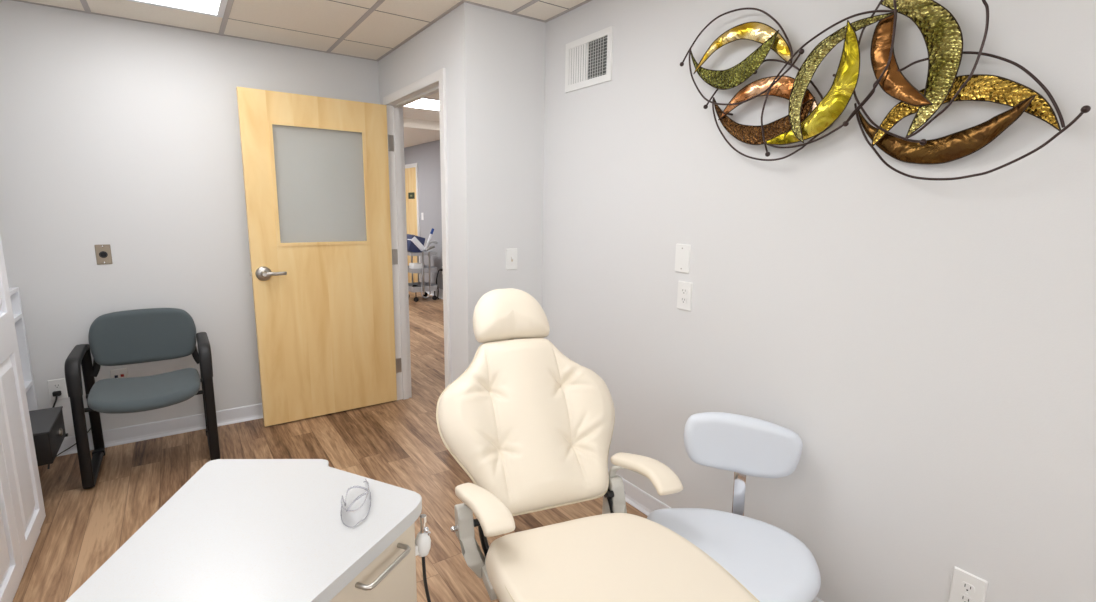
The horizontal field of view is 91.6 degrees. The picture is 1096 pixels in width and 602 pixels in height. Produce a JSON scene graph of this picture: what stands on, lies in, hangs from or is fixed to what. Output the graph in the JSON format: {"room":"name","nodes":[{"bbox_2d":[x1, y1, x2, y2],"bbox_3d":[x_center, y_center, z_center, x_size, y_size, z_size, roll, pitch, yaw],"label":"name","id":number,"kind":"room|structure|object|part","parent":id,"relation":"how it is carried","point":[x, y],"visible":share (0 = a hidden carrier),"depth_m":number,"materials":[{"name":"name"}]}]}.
{"room":"examination room","nodes":[
{"label":"examination room","id":0,"kind":"room"},
{"bbox_2d":[0,0,379,436],"bbox_3d":[-2.293,-0.378,3.265,2.569,2.440,0.100,-6,12,-34],"label":"wall","id":1,"kind":"structure","parent":0,"point":[123,134],"depth_m":3.12,"materials":[{"name":"white paint"}]},
{"bbox_2d":[47,378,67,399],"bbox_3d":[-2.778,0.500,3.020,0.077,0.117,0.008,-6,12,-34],"label":"wall outlet","id":2,"kind":"object","parent":1,"relation":"attached to","point":[56,384],"visible":0.99,"depth_m":3.02,"materials":[{"name":"white plastic"}]},
{"bbox_2d":[48,391,61,468],"bbox_3d":[-2.740,0.711,2.960,0.038,0.380,0.206,-3,11,-22],"label":"power cord","id":3,"kind":"object","parent":2,"relation":"attached to","point":[55,393],"visible":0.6,"depth_m":2.99,"materials":[{"name":"black rubber"}]},
{"bbox_3d":[-2.745,0.719,2.950,0.023,0.369,0.189,-2,10,-17],"label":"cord","id":4,"kind":"part","parent":3,"relation":"part of","materials":[{"name":"black rubber"}]},
{"bbox_2d":[53,384,60,388],"bbox_3d":[-2.776,0.481,3.015,0.033,0.026,0.004,-6,12,-34],"label":"socket","id":5,"kind":"object","parent":2,"relation":"attached to","point":[55,386],"depth_m":3.01,"materials":[{"name":"white plastic"}]},
{"bbox_2d":[94,244,112,264],"bbox_3d":[-2.537,-0.265,3.043,0.070,0.113,0.014,-6,12,-34],"label":"jack plate","id":6,"kind":"object","parent":1,"relation":"attached to","point":[103,252],"visible":1,"depth_m":3.04,"materials":[{"name":"brown metal"}]},
{"bbox_2d":[110,368,127,377],"bbox_3d":[-2.549,0.462,3.174,0.080,0.120,0.009,-6,12,-34],"label":"data jack plate","id":7,"kind":"object","parent":1,"relation":"attached to","point":[115,373],"visible":0.44,"depth_m":3.17,"materials":[{"name":"white plastic"}]},
{"bbox_2d":[56,428,90,456],"bbox_3d":[-2.696,0.684,3.088,0.071,0.395,0.356,9,13,40],"label":"cable","id":8,"kind":"object","parent":7,"relation":"attached to","point":[90,428],"visible":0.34,"depth_m":3.08,"materials":[{"name":"black rubber"}]},
{"bbox_2d":[57,403,262,456],"bbox_3d":[-2.236,0.779,3.448,2.469,0.100,0.018,-6,12,-34],"label":"baseboard","id":9,"kind":"structure","parent":1,"relation":"attached to","point":[135,433],"depth_m":3.34,"materials":[{"name":"white paint"}]},
{"bbox_2d":[22,0,585,147],"bbox_3d":[-1.568,-1.811,3.940,4.770,0.210,12.300,-6,12,-34],"label":"ceiling","id":10,"kind":"structure","parent":0,"point":[328,18],"depth_m":2.92,"materials":[{"name":"tile"}]},
{"bbox_2d":[127,0,227,17],"bbox_3d":[-1.655,-1.422,2.236,0.579,0.008,1.213,-6,12,-34],"label":"recessed light","id":11,"kind":"object","parent":10,"relation":"in","point":[216,8],"visible":1,"depth_m":2.72,"materials":[{"name":"white paint"}]},
{"bbox_2d":[141,0,219,13],"bbox_3d":[-1.655,-1.423,2.236,0.519,0.004,1.153,-6,12,-34],"label":"diffuser","id":12,"kind":"object","parent":11,"relation":"attached to","point":[198,6],"depth_m":2.71,"materials":[{"name":"white plastic"}]},
{"bbox_2d":[80,0,539,52],"bbox_3d":[-0.359,-1.174,0.921,2.455,0.004,5.651,-6,12,-34],"label":"trim","id":13,"kind":"structure","parent":10,"relation":"attached to","point":[84,3],"depth_m":2.83,"materials":[{"name":"grey metal"}]},
{"bbox_2d":[228,0,567,48],"bbox_3d":[-0.390,-1.169,0.884,2.956,0.001,4.961,-6,12,-34],"label":"trim","id":14,"kind":"structure","parent":10,"relation":"attached to","point":[329,0],"depth_m":2.92,"materials":[{"name":"white metal"}]},
{"bbox_2d":[403,98,438,110],"bbox_3d":[-1.143,-2.144,5.872,1.200,0.008,0.600,-6,12,-34],"label":"recessed light","id":15,"kind":"object","parent":10,"relation":"in","point":[425,103],"visible":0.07,"depth_m":5.79,"materials":[{"name":"white paint"}]},
{"bbox_2d":[13,291,647,601],"bbox_3d":[-1.634,0.718,4.426,4.770,0.100,12.400,-6,12,-34],"label":"floor","id":16,"kind":"structure","parent":0,"point":[399,443],"depth_m":2.89,"materials":[{"name":"brown wood"}]},
{"bbox_2d":[0,236,45,601],"bbox_3d":[-1.845,0.121,1.160,0.645,2.200,2.140,-6,12,-34],"label":"door","id":17,"kind":"structure","parent":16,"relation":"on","point":[22,510],"depth_m":2.08,"materials":[{"name":"white paint"}]},
{"bbox_3d":[-1.852,0.007,1.654,0.020,2.126,0.430,-6,12,-34],"label":"door","id":18,"kind":"part","parent":17,"relation":"part of","materials":[{"name":"white paint"}]},
{"bbox_2d":[9,287,37,410],"bbox_3d":[-2.945,0.447,2.722,0.424,0.985,0.247,-6,12,-34],"label":"shelf rack","id":19,"kind":"object","parent":16,"relation":"on","point":[14,291],"visible":0.3,"depth_m":2.88,"materials":[{"name":"white paint"}]},
{"bbox_3d":[-2.777,-0.044,2.748,0.030,0.022,0.191,-6,12,-34],"label":"rail","id":20,"kind":"part","parent":19,"relation":"part of","materials":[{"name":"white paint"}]},
{"bbox_2d":[29,406,67,465],"bbox_3d":[-2.556,0.781,2.584,0.311,0.386,0.388,-6,12,-34],"label":"device box","id":21,"kind":"object","parent":16,"relation":"on","point":[48,427],"visible":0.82,"depth_m":2.56,"materials":[{"name":"black plastic"}]},
{"bbox_3d":[-2.553,0.596,2.550,0.302,0.009,0.386,-6,12,-34],"label":"lid","id":22,"kind":"part","parent":21,"relation":"part of","materials":[{"name":"grey plastic"}]},
{"bbox_2d":[64,308,220,488],"bbox_3d":[-2.212,0.494,2.953,0.607,0.833,0.616,-6,12,-34],"label":"chair","id":23,"kind":"object","parent":16,"relation":"on","point":[135,336],"visible":0.99,"depth_m":2.96,"materials":[{"name":"grey fabric"}]},
{"bbox_3d":[-2.464,0.591,2.848,0.048,0.668,0.527,-6,12,-34],"label":"frame","id":24,"kind":"part","parent":23,"relation":"part of","materials":[{"name":"black metal"}]},
{"bbox_3d":[-2.332,0.203,3.087,0.497,0.309,0.098,-6,12,-34],"label":"backrest","id":25,"kind":"part","parent":23,"relation":"part of","materials":[{"name":"grey fabric"}]},
{"bbox_3d":[-2.156,0.481,2.872,0.480,0.101,0.425,-6,12,-34],"label":"seat","id":26,"kind":"part","parent":23,"relation":"part of","materials":[{"name":"grey fabric"}]},
{"bbox_3d":[-2.013,0.543,3.157,0.048,0.668,0.527,-6,12,-34],"label":"frame","id":27,"kind":"part","parent":23,"relation":"part of","materials":[{"name":"black metal"}]},
{"bbox_2d":[329,523,416,601],"bbox_3d":[-0.540,0.874,1.121,0.511,0.769,0.676,-1,10,-8],"label":"base cabinet","id":28,"kind":"object","parent":16,"relation":"on","point":[391,576],"visible":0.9,"depth_m":1.09,"materials":[{"name":"beige laminate"}]},
{"bbox_2d":[65,459,421,601],"bbox_3d":[-0.539,0.479,1.052,0.549,0.030,0.725,-1,10,-8],"label":"countertop","id":29,"kind":"structure","parent":28,"relation":"on","point":[237,530],"depth_m":1.05,"materials":[{"name":"white laminate"}]},
{"bbox_2d":[340,479,370,527],"bbox_3d":[-0.414,0.430,1.151,0.065,0.034,0.153,-3,11,-21],"label":"safety glasses","id":30,"kind":"object","parent":29,"relation":"on","point":[366,487],"visible":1,"depth_m":1.15,"materials":[{"name":"white"}]},
{"bbox_3d":[-0.319,0.522,1.051,0.035,0.010,0.138,5,11,20],"label":"drawer handle","id":31,"kind":"part","parent":28,"relation":"part of","materials":[{"name":"silver metal"}]},
{"bbox_2d":[415,514,430,601],"bbox_3d":[-0.235,0.863,1.214,0.081,0.758,0.170,-6,12,-34],"label":"syringe","id":32,"kind":"object","parent":28,"relation":"hanging from","point":[422,541],"visible":0.98,"depth_m":1.19,"materials":[{"name":"white plastic"}]},
{"bbox_2d":[407,250,437,301],"bbox_3d":[-1.990,-0.403,8.288,0.421,0.760,0.504,-6,12,-34],"label":"utility cart","id":33,"kind":"object","parent":16,"relation":"on","point":[424,287],"visible":0.88,"depth_m":8.12,"materials":[{"name":"grey plastic"}]},
{"bbox_2d":[409,263,421,268],"bbox_3d":[-2.014,-0.514,8.160,0.160,0.128,0.200,-6,12,-34],"label":"box","id":34,"kind":"object","parent":33,"relation":"on","point":[411,265],"visible":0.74,"depth_m":8.08,"materials":[{"name":"white cardboard"}]},
{"bbox_2d":[407,250,436,255],"bbox_3d":[-1.989,-0.744,8.234,0.421,0.050,0.458,-6,12,-34],"label":"tray","id":35,"kind":"object","parent":33,"relation":"on","point":[429,252],"depth_m":8.06,"materials":[{"name":"grey plastic"}]},
{"bbox_2d":[407,228,437,252],"bbox_3d":[-1.951,-0.922,8.166,0.470,0.390,0.300,-6,12,-34],"label":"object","id":36,"kind":"object","parent":33,"relation":"on","point":[415,244],"visible":0.92,"depth_m":8.04,"materials":[{"name":"blue plastic"}]},
{"bbox_2d":[408,265,436,272],"bbox_3d":[-1.993,-0.497,8.277,0.421,0.070,0.458,-6,12,-34],"label":"tray","id":37,"kind":"object","parent":33,"relation":"on","point":[426,268],"depth_m":8.10,"materials":[{"name":"grey plastic"}]},
{"bbox_2d":[408,282,437,291],"bbox_3d":[-1.997,-0.219,8.326,0.421,0.085,0.458,-6,12,-34],"label":"tray","id":38,"kind":"object","parent":33,"relation":"on","point":[428,286],"depth_m":8.16,"materials":[{"name":"grey plastic"}]},
{"bbox_3d":[-1.888,-0.420,8.079,0.026,0.650,0.026,-6,12,-34],"label":"post","id":39,"kind":"part","parent":33,"relation":"part of","materials":[{"name":"silver metal"}]},
{"bbox_3d":[-1.806,-0.429,8.135,0.026,0.650,0.026,-6,12,-34],"label":"post","id":40,"kind":"part","parent":33,"relation":"part of","materials":[{"name":"silver metal"}]},
{"bbox_2d":[436,269,442,298],"bbox_3d":[-1.689,-0.265,8.330,0.155,0.486,0.063,8,12,36],"label":"cable","id":41,"kind":"object","parent":33,"relation":"hanging from","point":[439,269],"visible":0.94,"depth_m":8.34,"materials":[{"name":"black rubber"}]},
{"bbox_3d":[-1.714,-0.263,8.338,0.048,0.478,0.116,-6,12,-34],"label":"cord","id":42,"kind":"part","parent":41,"relation":"part of","materials":[{"name":"black rubber"}]},
{"bbox_2d":[436,288,759,601],"bbox_3d":[0.138,0.637,1.476,0.708,1.133,1.602,-3,11,-22],"label":"chair","id":43,"kind":"object","parent":16,"relation":"on","point":[531,426],"visible":1,"depth_m":1.69,"materials":[{"name":"beige leather"}]},
{"bbox_3d":[-0.287,0.696,1.629,0.024,0.019,0.018,-3,11,-22],"label":"lock knob","id":44,"kind":"part","parent":43,"relation":"part of","materials":[{"name":"silver metal"}]},
{"bbox_3d":[-0.187,0.590,1.538,0.092,0.066,0.258,-5,12,-32],"label":"armrest","id":45,"kind":"part","parent":43,"relation":"part of","materials":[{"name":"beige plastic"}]},
{"bbox_3d":[-0.056,0.404,1.853,0.642,0.475,0.428,-3,11,-22],"label":"backrest","id":46,"kind":"part","parent":43,"relation":"part of","materials":[{"name":"beige leather"}]},
{"bbox_3d":[0.259,0.803,1.226,0.602,0.105,1.000,-3,11,-22],"label":"seat","id":47,"kind":"part","parent":43,"relation":"part of","materials":[{"name":"beige leather"}]},
{"bbox_3d":[0.289,0.604,1.792,0.185,0.114,0.051,9,13,39],"label":"arm post","id":48,"kind":"part","parent":43,"relation":"part of","materials":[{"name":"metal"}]},
{"bbox_3d":[0.325,0.562,1.767,0.098,0.071,0.264,-7,13,-38],"label":"armrest","id":49,"kind":"part","parent":43,"relation":"part of","materials":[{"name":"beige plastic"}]},
{"bbox_2d":[647,412,820,601],"bbox_3d":[0.592,0.801,1.702,0.529,0.742,0.540,2,10,4],"label":"stool","id":50,"kind":"object","parent":16,"relation":"on","point":[770,562],"visible":0.86,"depth_m":1.80,"materials":[{"name":"white leather"}]},
{"bbox_3d":[0.595,0.796,1.723,0.400,0.078,0.544,-6,12,-34],"label":"seat","id":51,"kind":"part","parent":50,"relation":"part of","materials":[{"name":"white leather"}]},
{"bbox_3d":[0.662,0.695,1.834,0.055,0.292,0.231,4,11,19],"label":"post","id":52,"kind":"part","parent":50,"relation":"part of","materials":[{"name":"silver metal"}]},
{"bbox_3d":[0.681,0.509,1.879,0.398,0.226,0.062,3,10,10],"label":"backrest","id":53,"kind":"part","parent":50,"relation":"part of","materials":[{"name":"white leather"}]},
{"bbox_2d":[404,140,442,288],"bbox_3d":[-0.942,-1.159,7.276,0.100,2.630,7.816,-6,12,-34],"label":"wall","id":54,"kind":"structure","parent":0,"point":[427,155],"depth_m":8.49,"materials":[{"name":"grey paint"}]},
{"bbox_2d":[405,163,420,282],"bbox_3d":[-2.452,-1.297,9.364,0.030,2.135,1.050,-6,12,-34],"label":"door","id":55,"kind":"structure","parent":54,"relation":"in","point":[411,170],"depth_m":9.10,"materials":[{"name":"brown wood"}]},
{"bbox_2d":[408,192,414,198],"bbox_3d":[-2.328,-1.794,9.086,0.007,0.105,0.280,-6,12,-34],"label":"door sign","id":56,"kind":"object","parent":55,"relation":"attached to","point":[410,195],"visible":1,"depth_m":9.07,"materials":[{"name":"grey"}]},
{"bbox_2d":[427,289,442,298],"bbox_3d":[-0.476,0.208,6.701,0.018,0.150,5.946,-6,12,-34],"label":"baseboard","id":57,"kind":"structure","parent":54,"relation":"attached to","point":[440,296],"depth_m":8.49,"materials":[{"name":"white paint"}]},
{"bbox_2d":[378,2,482,382],"bbox_3d":[-0.811,-0.390,3.461,0.091,2.440,1.468,-6,12,-34],"label":"wall","id":58,"kind":"structure","parent":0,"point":[452,43],"depth_m":2.88,"materials":[{"name":"white paint"}]},
{"bbox_2d":[383,68,450,399],"bbox_3d":[-0.817,-0.260,3.490,0.123,2.175,1.010,-6,12,-34],"label":"door frame","id":59,"kind":"structure","parent":58,"relation":"attached to","point":[435,82],"depth_m":3.72,"materials":[{"name":"white paint"}]},
{"bbox_2d":[236,87,401,426],"bbox_3d":[-1.454,-0.256,3.556,0.945,2.105,0.102,-6,12,-35],"label":"door","id":60,"kind":"structure","parent":59,"relation":"attached to","point":[324,311],"depth_m":3.56,"materials":[{"name":"brown wood"}]},
{"bbox_3d":[-1.766,-0.168,3.318,0.092,0.092,0.057,-6,12,-34],"label":"handle","id":61,"kind":"part","parent":60,"relation":"part of","materials":[{"name":"silver metal"}]},
{"bbox_3d":[-1.704,-0.171,3.339,0.127,0.024,0.020,-7,13,-37],"label":"lever","id":62,"kind":"part","parent":60,"relation":"part of","materials":[{"name":"silver metal"}]},
{"bbox_2d":[481,7,545,306],"bbox_3d":[0.485,-0.481,3.510,2.110,2.640,0.100,-6,12,-34],"label":"wall","id":63,"kind":"structure","parent":0,"point":[512,46],"depth_m":2.91,"materials":[{"name":"white paint"}]},
{"bbox_2d":[506,248,516,269],"bbox_3d":[-0.201,-0.235,3.001,0.075,0.121,0.016,-6,12,-34],"label":"light switch","id":64,"kind":"object","parent":63,"relation":"attached to","point":[511,253],"visible":1,"depth_m":3.00,"materials":[{"name":"white plastic"}]},
{"bbox_2d":[542,0,1095,601],"bbox_3d":[1.258,0.008,1.372,0.100,2.440,4.384,-6,12,-34],"label":"wall","id":65,"kind":"structure","parent":0,"point":[928,347],"depth_m":1.71,"materials":[{"name":"white paint"}]},
{"bbox_2d":[12,0,591,60],"bbox_3d":[0.109,-1.329,1.843,6.377,0.003,2.198,6,11,27],"label":"trim","id":66,"kind":"structure","parent":65,"relation":"attached to","point":[462,1],"depth_m":2.90,"materials":[{"name":"grey metal"}]},
{"bbox_2d":[565,26,613,92],"bbox_3d":[0.195,-1.187,2.640,0.014,0.239,0.362,-6,12,-34],"label":"air vent","id":67,"kind":"object","parent":65,"relation":"in","point":[588,59],"visible":1,"depth_m":2.63,"materials":[{"name":"white plastic"}]},
{"bbox_3d":[0.116,-1.208,2.754,0.012,0.175,0.001,8,12,35],"label":"blade","id":68,"kind":"part","parent":67,"relation":"part of","materials":[{"name":"white plastic"}]},
{"bbox_3d":[0.127,-1.205,2.738,0.012,0.175,0.001,8,12,35],"label":"blade","id":69,"kind":"part","parent":67,"relation":"part of","materials":[{"name":"white plastic"}]},
{"bbox_3d":[0.138,-1.202,2.722,0.012,0.175,0.001,8,12,35],"label":"blade","id":70,"kind":"part","parent":67,"relation":"part of","materials":[{"name":"white plastic"}]},
{"bbox_3d":[0.149,-1.199,2.706,0.012,0.175,0.001,8,12,35],"label":"blade","id":71,"kind":"part","parent":67,"relation":"part of","materials":[{"name":"white plastic"}]},
{"bbox_3d":[0.160,-1.196,2.691,0.012,0.175,0.001,8,12,35],"label":"blade","id":72,"kind":"part","parent":67,"relation":"part of","materials":[{"name":"white plastic"}]},
{"bbox_3d":[0.171,-1.193,2.675,0.012,0.175,0.001,8,12,35],"label":"blade","id":73,"kind":"part","parent":67,"relation":"part of","materials":[{"name":"white plastic"}]},
{"bbox_3d":[0.182,-1.190,2.659,0.012,0.175,0.001,8,12,35],"label":"blade","id":74,"kind":"part","parent":67,"relation":"part of","materials":[{"name":"white plastic"}]},
{"bbox_3d":[0.200,-1.187,2.644,0.001,0.175,0.298,-6,12,-34],"label":"plate","id":75,"kind":"part","parent":67,"relation":"part of","materials":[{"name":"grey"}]},
{"bbox_2d":[675,244,690,273],"bbox_3d":[0.568,-0.180,2.256,0.007,0.121,0.079,-6,12,-34],"label":"blank plate","id":76,"kind":"object","parent":65,"relation":"attached to","point":[682,256],"visible":1,"depth_m":2.25,"materials":[{"name":"white plastic"}]},
{"bbox_2d":[677,281,692,310],"bbox_3d":[0.579,-0.022,2.264,0.008,0.122,0.078,-6,12,-34],"label":"wall outlet","id":77,"kind":"object","parent":65,"relation":"attached to","point":[685,289],"visible":1,"depth_m":2.26,"materials":[{"name":"white plastic"}]},
{"bbox_2d":[680,297,686,303],"bbox_3d":[0.577,-0.002,2.266,0.004,0.026,0.033,-6,12,-34],"label":"socket","id":78,"kind":"object","parent":77,"relation":"attached to","point":[683,300],"depth_m":2.27,"materials":[{"name":"white plastic"}]},
{"bbox_2d":[681,288,686,294],"bbox_3d":[0.577,-0.041,2.259,0.004,0.026,0.033,-6,12,-34],"label":"socket","id":79,"kind":"object","parent":77,"relation":"attached to","point":[683,290],"depth_m":2.26,"materials":[{"name":"white plastic"}]},
{"bbox_2d":[608,469,823,601],"bbox_3d":[1.164,1.158,1.582,0.018,0.100,4.284,-6,12,-34],"label":"baseboard","id":80,"kind":"structure","parent":65,"relation":"attached to","point":[636,497],"depth_m":2.59,"materials":[{"name":"white paint"}]},
{"bbox_2d":[680,0,1090,180],"bbox_3d":[0.873,-0.680,1.657,0.094,0.619,1.222,-6,12,-34],"label":"wall sculpture","id":81,"kind":"object","parent":65,"relation":"attached to","point":[941,32],"visible":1,"depth_m":1.53,"materials":[{"name":"dark metal"},{"name":"bronze"},{"name":"hammered green gold"}]},
{"bbox_3d":[0.629,-0.776,2.013,0.074,0.079,0.009,10,13,42],"label":"rod","id":82,"kind":"part","parent":81,"relation":"part of","materials":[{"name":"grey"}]},
{"bbox_3d":[0.666,-0.929,1.922,0.008,0.228,0.471,-6,12,-35],"label":"rod","id":83,"kind":"part","parent":81,"relation":"part of","materials":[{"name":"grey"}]},
{"bbox_3d":[0.675,-0.822,1.887,0.041,0.245,0.491,-6,12,-34],"label":"rod","id":84,"kind":"part","parent":81,"relation":"part of","materials":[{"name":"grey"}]},
{"bbox_3d":[0.768,-0.608,1.829,0.008,0.249,0.522,-6,12,-34],"label":"rod","id":85,"kind":"part","parent":81,"relation":"part of","materials":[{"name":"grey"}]},
{"bbox_3d":[0.801,-0.696,1.783,0.008,0.248,0.267,-6,12,-35],"label":"rod","id":86,"kind":"part","parent":81,"relation":"part of","materials":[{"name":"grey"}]},
{"bbox_3d":[0.842,-0.661,1.655,0.013,0.381,0.385,-7,12,-37],"label":"rod","id":87,"kind":"part","parent":81,"relation":"part of","materials":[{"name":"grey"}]},
{"bbox_3d":[0.861,-0.689,1.661,0.022,0.394,0.402,-5,11,-28],"label":"rod","id":88,"kind":"part","parent":81,"relation":"part of","materials":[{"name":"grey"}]},
{"bbox_3d":[0.971,-0.650,1.509,0.017,0.414,0.216,-6,12,-32],"label":"rod","id":89,"kind":"part","parent":81,"relation":"part of","materials":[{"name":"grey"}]},
{"bbox_3d":[1.031,-0.608,1.378,0.012,0.350,0.156,-5,12,-31],"label":"rod","id":90,"kind":"part","parent":81,"relation":"part of","materials":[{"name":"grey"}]},
{"bbox_3d":[1.053,-0.546,1.417,0.008,0.218,0.503,-6,12,-35],"label":"rod","id":91,"kind":"part","parent":81,"relation":"part of","materials":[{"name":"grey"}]},
{"bbox_3d":[1.061,-0.441,1.413,0.011,0.238,0.531,-5,12,-30],"label":"rod","id":92,"kind":"part","parent":81,"relation":"part of","materials":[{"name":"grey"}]},
{"bbox_2d":[948,566,987,601],"bbox_3d":[1.185,0.828,1.508,0.008,0.124,0.079,-6,12,-34],"label":"wall outlet","id":93,"kind":"object","parent":65,"relation":"attached to","point":[965,586],"visible":1,"depth_m":1.51,"materials":[{"name":"white plastic"}]},
{"bbox_2d":[959,594,972,601],"bbox_3d":[1.183,0.847,1.510,0.004,0.026,0.033,-6,12,-34],"label":"socket","id":94,"kind":"object","parent":93,"relation":"attached to","point":[962,597],"depth_m":1.51,"materials":[{"name":"white plastic"}]},
{"bbox_2d":[961,582,974,593],"bbox_3d":[1.184,0.809,1.504,0.004,0.026,0.033,-6,12,-34],"label":"socket","id":95,"kind":"object","parent":93,"relation":"attached to","point":[966,587],"depth_m":1.50,"materials":[{"name":"white plastic"}]}
]}

